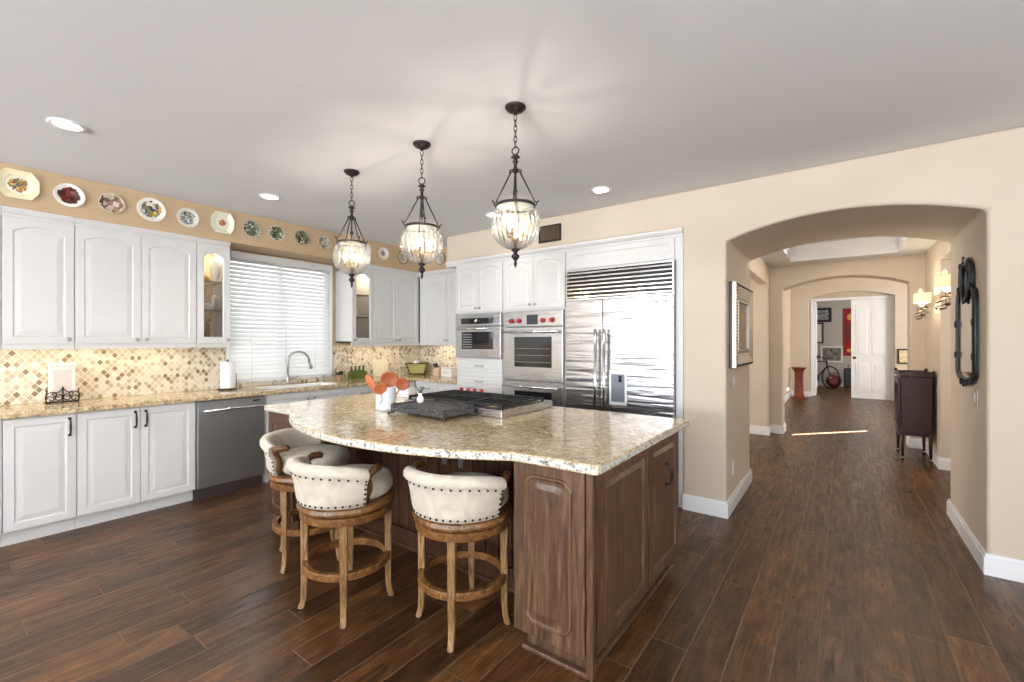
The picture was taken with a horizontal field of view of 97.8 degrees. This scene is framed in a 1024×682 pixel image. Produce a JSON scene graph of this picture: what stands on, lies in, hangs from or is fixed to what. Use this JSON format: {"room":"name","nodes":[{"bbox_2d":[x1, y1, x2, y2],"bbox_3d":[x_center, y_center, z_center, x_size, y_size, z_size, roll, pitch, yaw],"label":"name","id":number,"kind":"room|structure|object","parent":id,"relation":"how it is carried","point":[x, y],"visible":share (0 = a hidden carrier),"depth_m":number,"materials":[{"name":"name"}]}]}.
{"room":"kitchen","nodes":[
{"label":"kitchen","id":0,"kind":"room"},
{"bbox_2d":[1,249,419,405],"bbox_3d":[-4.145,0.074,3.056,0.100,2.652,9.400,0,0,36],"label":"wall","id":1,"kind":"structure","parent":0,"point":[334,266],"depth_m":5.58,"materials":[{"name":"beige paint"}]},
{"bbox_2d":[0,205,0,349],"bbox_3d":[-3.952,-0.444,2.912,0.382,1.012,0.798,0,0,36],"label":"upper cabinet","id":2,"kind":"object","parent":1,"relation":"attached to","point":[0,205],"visible":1,"depth_m":3.14,"materials":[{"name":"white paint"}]},
{"bbox_2d":[1,205,74,349],"bbox_3d":[-3.604,-0.444,3.384,0.382,1.012,0.371,0,0,36],"label":"upper cabinet","id":3,"kind":"object","parent":1,"relation":"attached to","point":[37,247],"visible":1,"depth_m":3.28,"materials":[{"name":"white paint"}]},
{"bbox_2d":[74,217,196,348],"bbox_3d":[-3.253,-0.444,3.860,0.382,1.012,0.807,0,0,36],"label":"upper cabinet","id":4,"kind":"object","parent":1,"relation":"attached to","point":[135,287],"visible":1,"depth_m":3.72,"materials":[{"name":"white paint"}]},
{"bbox_2d":[0,345,420,405],"bbox_3d":[-2.825,0.270,4.754,0.010,0.430,4.900,0,0,36],"label":"backsplash","id":5,"kind":"structure","parent":1,"relation":"attached to","point":[99,373],"depth_m":4.02,"materials":[{"name":"tile"}]},
{"bbox_2d":[196,237,230,347],"bbox_3d":[-2.931,-0.444,4.297,0.382,1.012,0.275,0,0,36],"label":"upper cabinet","id":6,"kind":"object","parent":1,"relation":"attached to","point":[207,250],"visible":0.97,"depth_m":4.28,"materials":[{"name":"white paint"}]},
{"bbox_2d":[209,260,220,281],"bbox_3d":[-2.866,-0.670,4.319,0.094,0.210,0.094,0,0,36],"label":"vase","id":7,"kind":"object","parent":6,"relation":"on","point":[215,265],"visible":0.84,"depth_m":4.29,"materials":[{"name":"white ceramic"}]},
{"bbox_2d":[226,265,332,374],"bbox_3d":[-2.585,-0.260,5.067,0.025,1.350,1.184,0,0,36],"label":"trim","id":8,"kind":"structure","parent":1,"relation":"attached to","point":[331,271],"depth_m":5.53,"materials":[{"name":"white paint"}]},
{"bbox_2d":[229,267,330,382],"bbox_3d":[-2.619,-0.250,5.093,0.120,1.370,1.140,0,0,36],"label":"window","id":9,"kind":"structure","parent":1,"relation":"in","point":[278,267],"depth_m":5.09,"materials":[{"name":"white paint"}]},
{"bbox_2d":[229,251,330,380],"bbox_3d":[-2.574,-0.259,5.059,0.062,1.347,1.124,0,0,36],"label":"window blind","id":10,"kind":"object","parent":9,"relation":"attached to","point":[253,355],"visible":0.84,"depth_m":5.00,"materials":[{"name":"white paint"}]},
{"bbox_2d":[336,262,374,345],"bbox_3d":[-1.963,-0.444,5.609,0.382,1.012,0.310,0,0,36],"label":"upper cabinet","id":11,"kind":"object","parent":1,"relation":"attached to","point":[358,330],"visible":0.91,"depth_m":5.56,"materials":[{"name":"white paint"}]},
{"bbox_2d":[373,266,418,345],"bbox_3d":[-1.644,-0.444,6.042,0.382,1.012,0.762,0,0,36],"label":"upper cabinet","id":12,"kind":"object","parent":1,"relation":"attached to","point":[396,291],"visible":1,"depth_m":5.92,"materials":[{"name":"white paint"}]},
{"bbox_2d":[0,161,449,277],"bbox_3d":[-3.619,-1.101,2.606,1.280,0.302,9.300,0,0,36],"label":"wall","id":13,"kind":"structure","parent":0,"point":[45,201],"depth_m":4.10,"materials":[{"name":"beige paint"}]},
{"bbox_2d":[0,167,39,200],"bbox_3d":[-3.508,-1.112,3.176,0.022,0.200,0.208,0,0,36],"label":"decorative plate","id":14,"kind":"object","parent":13,"relation":"attached to","point":[14,183],"visible":1,"depth_m":3.18,"materials":[{"name":"beige ceramic"}]},
{"bbox_2d":[53,183,85,206],"bbox_3d":[-3.353,-1.102,3.386,0.022,0.176,0.176,0,0,36],"label":"decorative plate","id":15,"kind":"object","parent":13,"relation":"attached to","point":[69,195],"visible":1,"depth_m":3.39,"materials":[{"name":"white ceramic"}]},
{"bbox_2d":[98,192,124,213],"bbox_3d":[-3.209,-1.104,3.581,0.022,0.164,0.164,0,0,36],"label":"decorative plate","id":16,"kind":"object","parent":13,"relation":"attached to","point":[109,202],"visible":1,"depth_m":3.58,"materials":[{"name":"beige ceramic"}]},
{"bbox_2d":[137,197,165,221],"bbox_3d":[-3.056,-1.112,3.789,0.022,0.200,0.200,0,0,36],"label":"decorative plate","id":17,"kind":"object","parent":13,"relation":"attached to","point":[150,209],"visible":1,"depth_m":3.79,"materials":[{"name":"white ceramic"}]},
{"bbox_2d":[176,208,199,226],"bbox_3d":[-2.900,-1.103,4.001,0.022,0.176,0.176,0,0,36],"label":"decorative plate","id":18,"kind":"object","parent":13,"relation":"attached to","point":[187,217],"visible":1,"depth_m":4.00,"materials":[{"name":"white ceramic"}]},
{"bbox_2d":[211,211,234,233],"bbox_3d":[-2.735,-1.117,4.224,0.022,0.200,0.200,0,0,36],"label":"decorative plate","id":19,"kind":"object","parent":13,"relation":"attached to","point":[221,222],"visible":1,"depth_m":4.23,"materials":[{"name":"white ceramic"}]},
{"bbox_2d":[242,219,261,237],"bbox_3d":[-2.582,-1.112,4.432,0.022,0.180,0.180,0,0,36],"label":"decorative plate","id":20,"kind":"object","parent":13,"relation":"attached to","point":[251,228],"visible":1,"depth_m":4.44,"materials":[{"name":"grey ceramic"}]},
{"bbox_2d":[269,225,284,240],"bbox_3d":[-2.438,-1.115,4.628,0.022,0.164,0.164,0,0,36],"label":"decorative plate","id":21,"kind":"object","parent":13,"relation":"attached to","point":[276,232],"visible":1,"depth_m":4.63,"materials":[{"name":"green ceramic"}]},
{"bbox_2d":[295,230,308,244],"bbox_3d":[-2.280,-1.118,4.843,0.022,0.160,0.160,0,0,36],"label":"decorative plate","id":22,"kind":"object","parent":13,"relation":"attached to","point":[301,237],"visible":1,"depth_m":4.85,"materials":[{"name":"green ceramic"}]},
{"bbox_2d":[318,235,331,249],"bbox_3d":[-2.121,-1.115,5.058,0.022,0.160,0.160,0,0,36],"label":"decorative plate","id":23,"kind":"object","parent":13,"relation":"attached to","point":[324,241],"visible":1,"depth_m":5.06,"materials":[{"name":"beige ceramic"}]},
{"bbox_2d":[0,0,1023,250],"bbox_3d":[-0.789,-1.302,0.700,8.500,0.100,9.790,0,0,36],"label":"ceiling","id":24,"kind":"structure","parent":0,"point":[223,104],"depth_m":2.24,"materials":[{"name":"white paint"}]},
{"bbox_2d":[46,118,86,132],"bbox_3d":[-2.575,-1.248,2.587,0.168,0.007,0.168,0,0,36],"label":"recessed light","id":25,"kind":"object","parent":24,"relation":"in","point":[63,124],"visible":1,"depth_m":2.58,"materials":[{"name":"white paint"}]},
{"bbox_2d":[259,194,280,200],"bbox_3d":[-2.100,-1.248,3.880,0.168,0.007,0.168,0,0,36],"label":"recessed light","id":26,"kind":"object","parent":24,"relation":"in","point":[272,197],"visible":1,"depth_m":3.88,"materials":[{"name":"white"}]},
{"bbox_2d":[332,169,370,287],"bbox_3d":[-1.184,-0.821,3.302,0.264,0.862,0.266,0,0,-8],"label":"pendant lamp","id":27,"kind":"object","parent":24,"relation":"hanging from","point":[352,173],"visible":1,"depth_m":3.30,"materials":[{"name":"clear glass"}]},
{"bbox_2d":[400,140,442,278],"bbox_3d":[-0.572,-0.821,2.838,0.264,0.862,0.266,0,0,17],"label":"pendant lamp","id":28,"kind":"object","parent":24,"relation":"hanging from","point":[422,145],"visible":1,"depth_m":2.84,"materials":[{"name":"clear glass"}]},
{"bbox_2d":[491,101,539,267],"bbox_3d":[0.018,-0.821,2.391,0.266,0.862,0.264,0,0,7],"label":"pendant lamp","id":29,"kind":"object","parent":24,"relation":"hanging from","point":[514,108],"visible":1,"depth_m":2.39,"materials":[{"name":"clear glass"}]},
{"bbox_2d":[591,186,610,193],"bbox_3d":[0.737,-1.248,3.701,0.168,0.007,0.168,0,0,36],"label":"recessed light","id":30,"kind":"object","parent":24,"relation":"in","point":[597,190],"visible":1,"depth_m":3.70,"materials":[{"name":"white"}]},
{"bbox_2d":[0,386,1023,681],"bbox_3d":[2.834,1.430,5.613,8.500,0.060,22.000,0,0,36],"label":"floor","id":31,"kind":"structure","parent":0,"point":[842,558],"depth_m":2.38,"materials":[{"name":"brown wood"}]},
{"bbox_2d":[0,420,1,546],"bbox_3d":[-3.864,0.964,2.838,0.610,0.872,0.783,0,0,36],"label":"base cabinet","id":32,"kind":"object","parent":31,"relation":"on","point":[0,420],"visible":1,"depth_m":3.01,"materials":[{"name":"white paint"}]},
{"bbox_2d":[0,374,456,419],"bbox_3d":[-2.268,0.506,4.306,1.418,0.040,4.940,0,0,36],"label":"countertop","id":33,"kind":"structure","parent":32,"relation":"on","point":[109,403],"depth_m":3.87,"materials":[{"name":"beige stone"}]},
{"bbox_2d":[44,386,79,403],"bbox_3d":[-3.563,0.420,3.540,0.074,0.132,0.199,0,0,36],"label":"stand","id":34,"kind":"object","parent":33,"relation":"on","point":[62,389],"visible":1,"depth_m":3.52,"materials":[{"name":"metal"}]},
{"bbox_2d":[47,363,75,401],"bbox_3d":[-3.566,0.324,3.542,0.052,0.298,0.156,0,0,36],"label":"plaque","id":35,"kind":"object","parent":34,"relation":"in","point":[59,374],"visible":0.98,"depth_m":3.52,"materials":[{"name":"white ceramic"}]},
{"bbox_2d":[217,359,236,390],"bbox_3d":[-2.837,0.334,4.459,0.170,0.303,0.170,0,0,36],"label":"paper towel holder","id":36,"kind":"object","parent":33,"relation":"on","point":[227,360],"visible":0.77,"depth_m":4.43,"materials":[{"name":"metal"}]},
{"bbox_2d":[220,362,234,388],"bbox_3d":[-2.838,0.338,4.459,0.126,0.260,0.126,0,0,36],"label":"paper towel roll","id":37,"kind":"object","parent":36,"relation":"on","point":[227,369],"visible":0.99,"depth_m":4.41,"materials":[{"name":"white paper"}]},
{"bbox_2d":[255,382,333,389],"bbox_3d":[-2.342,0.595,4.895,0.380,0.210,0.760,0,0,36],"label":"sink","id":38,"kind":"object","parent":33,"relation":"in","point":[318,383],"visible":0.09,"depth_m":5.05,"materials":[{"name":"white ceramic"}]},
{"bbox_2d":[285,351,312,383],"bbox_3d":[-2.436,0.297,5.116,0.294,0.377,0.060,0,0,-37],"label":"kitchen faucet","id":39,"kind":"object","parent":33,"relation":"on","point":[288,378],"visible":1,"depth_m":5.06,"materials":[{"name":"silver metal"}]},
{"bbox_2d":[348,371,366,379],"bbox_3d":[-1.983,0.438,5.736,0.070,0.095,0.230,0,0,36],"label":"crate","id":40,"kind":"object","parent":33,"relation":"on","point":[361,374],"visible":0.91,"depth_m":5.70,"materials":[{"name":"green wood"}]},
{"bbox_2d":[372,359,388,376],"bbox_3d":[-1.788,0.370,6.089,0.060,0.231,0.260,0,0,36],"label":"cutting board","id":41,"kind":"object","parent":33,"relation":"on","point":[379,367],"visible":0.76,"depth_m":6.06,"materials":[{"name":"beige wood"}]},
{"bbox_2d":[405,362,428,374],"bbox_3d":[-1.369,0.396,6.451,0.320,0.171,0.228,0,0,-9],"label":"basket","id":42,"kind":"object","parent":33,"relation":"on","point":[414,368],"visible":0.99,"depth_m":6.37,"materials":[{"name":"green wicker"}]},
{"bbox_2d":[441,366,456,376],"bbox_3d":[-0.850,0.419,6.093,0.204,0.132,0.144,0,0,36],"label":"bread box","id":43,"kind":"object","parent":33,"relation":"on","point":[447,371],"visible":0.78,"depth_m":6.03,"materials":[{"name":"white ceramic"}]},
{"bbox_2d":[1,413,75,546],"bbox_3d":[-3.523,0.964,3.300,0.610,0.872,0.361,0,0,36],"label":"base cabinet","id":44,"kind":"object","parent":31,"relation":"on","point":[39,452],"visible":0.98,"depth_m":3.14,"materials":[{"name":"white paint"}]},
{"bbox_2d":[75,402,194,528],"bbox_3d":[-3.192,0.964,3.749,0.610,0.872,0.750,0,0,36],"label":"base cabinet","id":45,"kind":"object","parent":31,"relation":"on","point":[135,460],"visible":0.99,"depth_m":3.55,"materials":[{"name":"white paint"}]},
{"bbox_2d":[193,395,263,499],"bbox_3d":[-2.781,0.966,4.275,0.619,0.868,0.575,0,0,36],"label":"dishwasher","id":46,"kind":"object","parent":31,"relation":"on","point":[229,456],"visible":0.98,"depth_m":4.10,"materials":[{"name":"silver metal"}]},
{"bbox_2d":[260,428,349,573],"bbox_3d":[-1.337,0.997,2.917,0.539,0.802,0.552,0,0,16],"label":"bar stool","id":47,"kind":"object","parent":31,"relation":"on","point":[278,446],"visible":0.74,"depth_m":2.75,"materials":[{"name":"brown wood"}]},
{"bbox_2d":[262,387,347,482],"bbox_3d":[-2.357,0.964,4.890,0.601,0.872,0.905,0,0,36],"label":"base cabinet","id":48,"kind":"object","parent":31,"relation":"on","point":[337,392],"visible":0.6,"depth_m":4.59,"materials":[{"name":"white paint"}]},
{"bbox_2d":[287,451,394,628],"bbox_3d":[-0.903,0.998,2.380,0.538,0.804,0.538,0,0,-10],"label":"bar stool","id":49,"kind":"object","parent":31,"relation":"on","point":[343,497],"visible":1,"depth_m":2.20,"materials":[{"name":"brown wood"}]},
{"bbox_2d":[347,385,373,395],"bbox_3d":[-1.948,0.964,5.436,0.610,0.872,0.455,0,0,36],"label":"base cabinet","id":50,"kind":"object","parent":31,"relation":"on","point":[358,390],"visible":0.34,"depth_m":5.22,"materials":[{"name":"white paint"}]},
{"bbox_2d":[415,381,456,392],"bbox_3d":[-0.775,0.964,5.881,0.870,0.872,0.649,0,0,36],"label":"base cabinet","id":51,"kind":"object","parent":31,"relation":"on","point":[430,387],"visible":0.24,"depth_m":5.70,"materials":[{"name":"white paint"}]},
{"bbox_2d":[403,460,511,652],"bbox_3d":[-0.267,0.997,2.225,0.546,0.802,0.539,0,0,7],"label":"bar stool","id":52,"kind":"object","parent":31,"relation":"on","point":[452,509],"visible":1,"depth_m":2.03,"materials":[{"name":"brown wood"}]},
{"bbox_2d":[269,411,678,681],"bbox_3d":[-0.390,0.964,3.084,2.752,0.872,1.302,0,0,36],"label":"kitchen island","id":53,"kind":"object","parent":31,"relation":"on","point":[587,553],"visible":0.41,"depth_m":2.01,"materials":[{"name":"brown wood"}]},
{"bbox_2d":[264,392,688,475],"bbox_3d":[-0.481,0.507,2.954,2.760,0.042,1.575,0,0,36],"label":"island countertop","id":54,"kind":"structure","parent":53,"relation":"on","point":[585,441],"depth_m":2.40,"materials":[{"name":"beige stone"}]},
{"bbox_2d":[376,386,395,410],"bbox_3d":[-0.894,0.403,3.169,0.148,0.165,0.148,0,0,36],"label":"utensil crock","id":55,"kind":"object","parent":54,"relation":"on","point":[383,402],"visible":0.7,"depth_m":3.11,"materials":[{"name":"white ceramic"}]},
{"bbox_2d":[373,384,386,395],"bbox_3d":[-0.906,0.383,3.095,0.072,0.177,0.107,0,0,36],"label":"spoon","id":56,"kind":"object","parent":55,"relation":"in","point":[380,389],"visible":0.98,"depth_m":3.08,"materials":[{"name":"orange wood"}]},
{"bbox_2d":[380,371,397,386],"bbox_3d":[-0.869,0.343,3.166,0.127,0.256,0.023,0,0,-15],"label":"spoon","id":57,"kind":"object","parent":55,"relation":"in","point":[388,379],"visible":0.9,"depth_m":3.17,"materials":[{"name":"orange wood"}]},
{"bbox_2d":[395,378,408,395],"bbox_3d":[-0.805,0.367,3.179,0.144,0.211,0.019,0,0,-13],"label":"spoon","id":58,"kind":"object","parent":55,"relation":"in","point":[403,384],"visible":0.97,"depth_m":3.18,"materials":[{"name":"orange wood"}]},
{"bbox_2d":[396,387,415,396],"bbox_3d":[-0.940,0.447,3.948,0.200,0.078,0.120,0,0,36],"label":"butter dish","id":59,"kind":"object","parent":54,"relation":"on","point":[411,390],"visible":0.56,"depth_m":3.90,"materials":[{"name":"white ceramic"}]},
{"bbox_2d":[387,400,476,421],"bbox_3d":[-0.526,0.450,2.935,0.532,0.069,0.314,0,0,36],"label":"tray","id":60,"kind":"object","parent":54,"relation":"on","point":[439,409],"visible":0.93,"depth_m":2.86,"materials":[{"name":"grey stone"}]},
{"bbox_2d":[400,401,465,409],"bbox_3d":[-0.526,0.425,2.935,0.470,0.005,0.260,0,0,36],"label":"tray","id":61,"kind":"object","parent":60,"relation":"on","point":[408,405],"depth_m":2.90,"materials":[{"name":"grey stone"}]},
{"bbox_2d":[405,387,551,418],"bbox_3d":[-0.250,0.439,3.309,0.910,0.093,0.610,0,0,36],"label":"cooktop","id":62,"kind":"object","parent":54,"relation":"in","point":[496,405],"visible":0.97,"depth_m":3.13,"materials":[{"name":"silver metal"}]},
{"bbox_2d":[455,254,504,393],"bbox_3d":[-0.176,0.228,5.335,0.705,2.345,0.761,0,0,36],"label":"tall cabinet","id":63,"kind":"object","parent":31,"relation":"on","point":[479,280],"visible":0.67,"depth_m":5.04,"materials":[{"name":"white paint"}]},
{"bbox_2d":[456,312,502,358],"bbox_3d":[-0.243,-0.060,5.240,0.666,0.504,0.594,0,0,36],"label":"oven","id":64,"kind":"object","parent":63,"relation":"in","point":[478,335],"visible":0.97,"depth_m":5.01,"materials":[{"name":"silver metal"}]},
{"bbox_2d":[503,245,566,406],"bbox_3d":[0.419,0.228,4.896,0.772,2.345,0.761,0,0,36],"label":"tall cabinet","id":65,"kind":"object","parent":31,"relation":"on","point":[537,282],"visible":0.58,"depth_m":4.60,"materials":[{"name":"white paint"}]},
{"bbox_2d":[502,309,564,406],"bbox_3d":[0.358,0.372,4.816,0.736,1.366,0.663,0,0,36],"label":"double oven","id":66,"kind":"object","parent":65,"relation":"in","point":[533,341],"visible":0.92,"depth_m":4.57,"materials":[{"name":"silver metal"}]},
{"bbox_2d":[566,259,675,417],"bbox_3d":[1.115,0.357,4.290,1.033,2.085,0.750,0,0,36],"label":"refrigerator","id":67,"kind":"object","parent":31,"relation":"on","point":[621,319],"visible":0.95,"depth_m":4.01,"materials":[{"name":"silver metal"}]},
{"bbox_2d":[565,228,682,507],"bbox_3d":[1.185,0.228,4.347,1.111,2.345,0.736,0,0,36],"label":"tall cabinet","id":68,"kind":"object","parent":31,"relation":"on","point":[661,245],"visible":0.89,"depth_m":3.90,"materials":[{"name":"white paint"}]},
{"bbox_2d":[791,367,806,398],"bbox_3d":[7.038,1.020,10.962,0.320,0.760,0.320,0,0,36],"label":"pedestal","id":69,"kind":"object","parent":31,"relation":"on","point":[798,371],"visible":1,"depth_m":10.88,"materials":[{"name":"red wood"}]},
{"bbox_2d":[817,357,839,388],"bbox_3d":[9.228,0.935,13.486,0.621,0.936,1.676,0,0,-4],"label":"bicycle","id":70,"kind":"object","parent":31,"relation":"on","point":[827,366],"visible":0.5,"depth_m":13.11,"materials":[{"name":"black metal"}]},
{"bbox_2d":[826,373,841,386],"bbox_3d":[9.710,1.179,13.490,0.399,0.437,0.304,0,0,36],"label":"duffel bag","id":71,"kind":"object","parent":31,"relation":"on","point":[835,377],"visible":0.82,"depth_m":13.40,"materials":[{"name":"red fabric"}]},
{"bbox_2d":[844,365,850,388],"bbox_3d":[9.993,1.055,13.132,0.400,0.689,0.240,0,0,36],"label":"suitcase","id":72,"kind":"object","parent":31,"relation":"on","point":[847,371],"visible":0.47,"depth_m":13.10,"materials":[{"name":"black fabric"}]},
{"bbox_2d":[894,368,935,463],"bbox_3d":[4.813,0.868,5.360,0.324,1.062,0.598,0,0,36],"label":"cabinet","id":73,"kind":"object","parent":31,"relation":"on","point":[913,389],"visible":1,"depth_m":5.16,"materials":[{"name":"brown wood"}]},
{"bbox_2d":[447,126,1023,559],"bbox_3d":[2.333,0.074,3.771,6.920,2.652,1.140,0,0,36],"label":"wall","id":74,"kind":"structure","parent":0,"point":[967,193],"depth_m":3.23,"materials":[{"name":"beige paint"}]},
{"bbox_2d":[419,268,456,345],"bbox_3d":[-0.770,-0.444,6.044,1.085,1.012,0.380,0,0,36],"label":"upper cabinet","id":75,"kind":"object","parent":74,"relation":"attached to","point":[438,312],"visible":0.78,"depth_m":6.01,"materials":[{"name":"white paint"}]},
{"bbox_2d":[539,223,560,243],"bbox_3d":[0.380,-1.080,4.493,0.260,0.170,0.014,0,0,36],"label":"air vent","id":76,"kind":"object","parent":74,"relation":"in","point":[548,233],"visible":0.94,"depth_m":4.49,"materials":[{"name":"brown metal"}]},
{"bbox_2d":[540,225,558,241],"bbox_3d":[0.379,-1.080,4.491,0.230,0.142,0.007,0,0,36],"label":"grille","id":77,"kind":"object","parent":76,"relation":"attached to","point":[548,233],"depth_m":4.49,"materials":[{"name":"brown metal"}]},
{"bbox_2d":[682,469,751,518],"bbox_3d":[1.905,1.336,4.087,0.351,0.128,1.176,0,0,36],"label":"baseboard","id":78,"kind":"structure","parent":74,"relation":"attached to","point":[717,508],"depth_m":3.65,"materials":[{"name":"white paint"}]},
{"bbox_2d":[729,281,752,368],"bbox_3d":[2.022,-0.130,3.926,0.064,0.708,0.808,0,0,36],"label":"framed picture","id":79,"kind":"object","parent":74,"relation":"attached to","point":[740,296],"visible":1,"depth_m":3.83,"materials":[{"name":"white wood"}]},
{"bbox_2d":[739,303,745,348],"bbox_3d":[2.015,-0.130,3.931,0.005,0.400,0.500,0,0,36],"label":"painting","id":80,"kind":"object","parent":79,"relation":"attached to","point":[742,306],"depth_m":3.97},
{"bbox_2d":[954,257,978,386],"bbox_3d":[3.100,-0.134,3.056,0.037,0.891,0.550,0,0,36],"label":"wall mirror","id":81,"kind":"object","parent":74,"relation":"attached to","point":[966,324],"visible":1,"depth_m":3.01,"materials":[{"name":"black metal"}]},
{"bbox_2d":[959,267,971,377],"bbox_3d":[3.105,-0.135,3.053,0.005,0.770,0.450,0,0,36],"label":"mirror glass","id":82,"kind":"object","parent":81,"relation":"attached to","point":[965,273],"depth_m":3.07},
{"bbox_2d":[947,499,1023,582],"bbox_3d":[4.106,1.336,2.464,2.315,0.128,1.176,0,0,36],"label":"baseboard","id":83,"kind":"structure","parent":74,"relation":"attached to","point":[1012,569],"depth_m":2.67,"materials":[{"name":"white paint"}]},
{"bbox_2d":[750,257,767,283],"bbox_3d":[2.979,-0.990,5.625,0.120,0.280,2.610,0,0,36],"label":"wall","id":84,"kind":"structure","parent":0,"point":[758,267],"depth_m":6.03,"materials":[{"name":"beige paint"}]},
{"bbox_2d":[750,266,769,426],"bbox_3d":[2.738,0.135,7.573,2.820,2.530,0.240,0,0,36],"label":"wall","id":85,"kind":"structure","parent":0,"point":[760,367],"depth_m":6.71,"materials":[{"name":"beige paint"}]},
{"bbox_2d":[785,289,790,395],"bbox_3d":[5.541,-0.100,9.370,0.100,3.000,5.340,0,0,36],"label":"wall","id":86,"kind":"structure","parent":0,"point":[787,292],"depth_m":10.79,"materials":[{"name":"beige paint"}]},
{"bbox_2d":[750,391,809,435],"bbox_3d":[4.571,1.336,9.838,3.043,0.128,6.098,0,0,36],"label":"baseboard","id":87,"kind":"structure","parent":86,"relation":"attached to","point":[779,429],"depth_m":6.74,"materials":[{"name":"white paint"}]},
{"bbox_2d":[770,254,924,438],"bbox_3d":[4.506,-0.150,6.617,6.800,3.100,0.320,0,0,36],"label":"wall","id":88,"kind":"structure","parent":0,"point":[909,270],"depth_m":6.38,"materials":[{"name":"beige paint"}]},
{"bbox_2d":[906,436,950,470],"bbox_3d":[5.838,1.336,4.879,2.193,0.128,1.418,0,0,36],"label":"baseboard","id":89,"kind":"structure","parent":88,"relation":"attached to","point":[941,463],"depth_m":5.15,"materials":[{"name":"white paint"}]},
{"bbox_2d":[791,278,906,390],"bbox_3d":[8.815,-0.100,10.398,4.150,3.000,0.200,0,0,36],"label":"wall","id":90,"kind":"structure","parent":0,"point":[801,295],"depth_m":11.08,"materials":[{"name":"beige paint"}]},
{"bbox_2d":[897,349,906,363],"bbox_3d":[8.937,0.350,10.167,0.260,0.340,0.024,0,0,36],"label":"framed picture","id":91,"kind":"object","parent":90,"relation":"attached to","point":[901,353],"visible":0.59,"depth_m":10.19,"materials":[{"name":"beige paper"}]},
{"bbox_2d":[899,350,906,362],"bbox_3d":[8.941,0.350,10.173,0.200,0.280,0.009,0,0,36],"label":"print","id":92,"kind":"object","parent":91,"relation":"attached to","point":[902,353],"depth_m":10.19},
{"bbox_2d":[760,237,937,266],"bbox_3d":[3.565,-1.275,5.341,6.800,0.290,2.850,0,0,36],"label":"ceiling","id":93,"kind":"structure","parent":0,"point":[856,248],"depth_m":5.98,"materials":[{"name":"white paint"}]},
{"bbox_2d":[814,298,884,382],"bbox_3d":[10.641,-0.100,13.338,4.700,3.000,0.100,0,0,36],"label":"wall","id":94,"kind":"structure","parent":0,"point":[833,331],"depth_m":13.79,"materials":[{"name":"beige paint"}]},
{"bbox_2d":[817,323,823,342],"bbox_3d":[9.612,-0.250,14.014,0.260,0.640,0.029,0,0,36],"label":"framed picture","id":95,"kind":"object","parent":94,"relation":"attached to","point":[820,326],"visible":0.55,"depth_m":13.99,"materials":[{"name":"black paper"}]},
{"bbox_2d":[817,308,831,321],"bbox_3d":[9.700,-0.810,13.949,0.440,0.440,0.029,0,0,36],"label":"framed picture","id":96,"kind":"object","parent":94,"relation":"attached to","point":[823,314],"visible":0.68,"depth_m":13.93,"materials":[{"name":"brown metal"}]},
{"bbox_2d":[817,310,828,319],"bbox_3d":[9.706,-0.810,13.956,0.300,0.300,0.011,0,0,36],"label":"print","id":97,"kind":"object","parent":96,"relation":"attached to","point":[821,314],"depth_m":13.95},
{"bbox_2d":[820,346,842,362],"bbox_3d":[9.877,0.410,13.819,0.560,0.500,0.029,0,0,36],"label":"framed picture","id":98,"kind":"object","parent":94,"relation":"attached to","point":[825,351],"visible":0.95,"depth_m":13.81},
{"bbox_2d":[822,348,840,360],"bbox_3d":[9.883,0.410,13.826,0.460,0.400,0.011,0,0,36],"label":"print","id":99,"kind":"object","parent":98,"relation":"attached to","point":[826,352],"depth_m":13.82},
{"bbox_2d":[843,308,850,355],"bbox_3d":[10.235,-0.270,13.562,0.330,1.440,0.019,0,0,36],"label":"banner","id":100,"kind":"object","parent":94,"relation":"attached to","point":[847,311],"visible":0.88,"depth_m":13.59,"materials":[{"name":"red fabric"}]},
{"bbox_2d":[810,292,888,395],"bbox_3d":[8.723,-0.100,10.652,4.600,3.000,0.100,0,0,36],"label":"wall","id":101,"kind":"structure","parent":0,"point":[843,294],"depth_m":11.03,"materials":[{"name":"beige paint"}]},
{"bbox_2d":[814,302,819,394],"bbox_3d":[7.945,0.193,11.698,0.164,2.390,0.742,0,0,35],"label":"panelled door","id":102,"kind":"structure","parent":101,"relation":"in","point":[815,303],"depth_m":11.40,"materials":[{"name":"white paint"}]},
{"bbox_2d":[811,295,893,400],"bbox_3d":[8.271,0.165,10.911,1.635,2.470,0.060,0,0,36],"label":"trim","id":103,"kind":"structure","parent":101,"relation":"attached to","point":[885,296],"depth_m":10.82,"materials":[{"name":"white paint"}]},
{"bbox_2d":[851,298,890,399],"bbox_3d":[8.596,0.193,10.713,0.742,2.390,0.164,0,0,36],"label":"panelled door","id":104,"kind":"structure","parent":101,"relation":"in","point":[870,318],"depth_m":10.69,"materials":[{"name":"white paint"}]},
{"bbox_2d":[925,241,950,458],"bbox_3d":[4.559,0.135,4.609,0.130,2.530,2.850,0,0,36],"label":"wall","id":105,"kind":"structure","parent":0,"point":[938,257],"depth_m":4.93,"materials":[{"name":"beige paint"}]},
{"bbox_2d":[912,288,937,319],"bbox_3d":[4.719,-0.426,5.118,0.216,0.366,0.272,0,0,36],"label":"wall sconce","id":106,"kind":"object","parent":105,"relation":"attached to","point":[921,298],"visible":1,"depth_m":5.09,"materials":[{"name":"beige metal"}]},
{"bbox_2d":[935,268,950,309],"bbox_3d":[3.829,-0.456,3.911,0.216,0.366,0.272,0,0,36],"label":"wall sconce","id":107,"kind":"object","parent":105,"relation":"attached to","point":[942,281],"visible":0.7,"depth_m":3.91,"materials":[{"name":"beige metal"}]},
{"bbox_3d":[0.276,0.074,5.573,4.030,2.652,0.100,0,0,36],"label":"wall","id":108,"kind":"structure","parent":0,"visible":0},
{"bbox_2d":[421,345,456,373],"bbox_3d":[-0.803,0.270,6.300,1.410,0.430,0.010,0,0,36],"label":"backsplash","id":109,"kind":"structure","parent":108,"relation":"attached to","point":[444,356],"depth_m":6.49,"materials":[{"name":"stone"}]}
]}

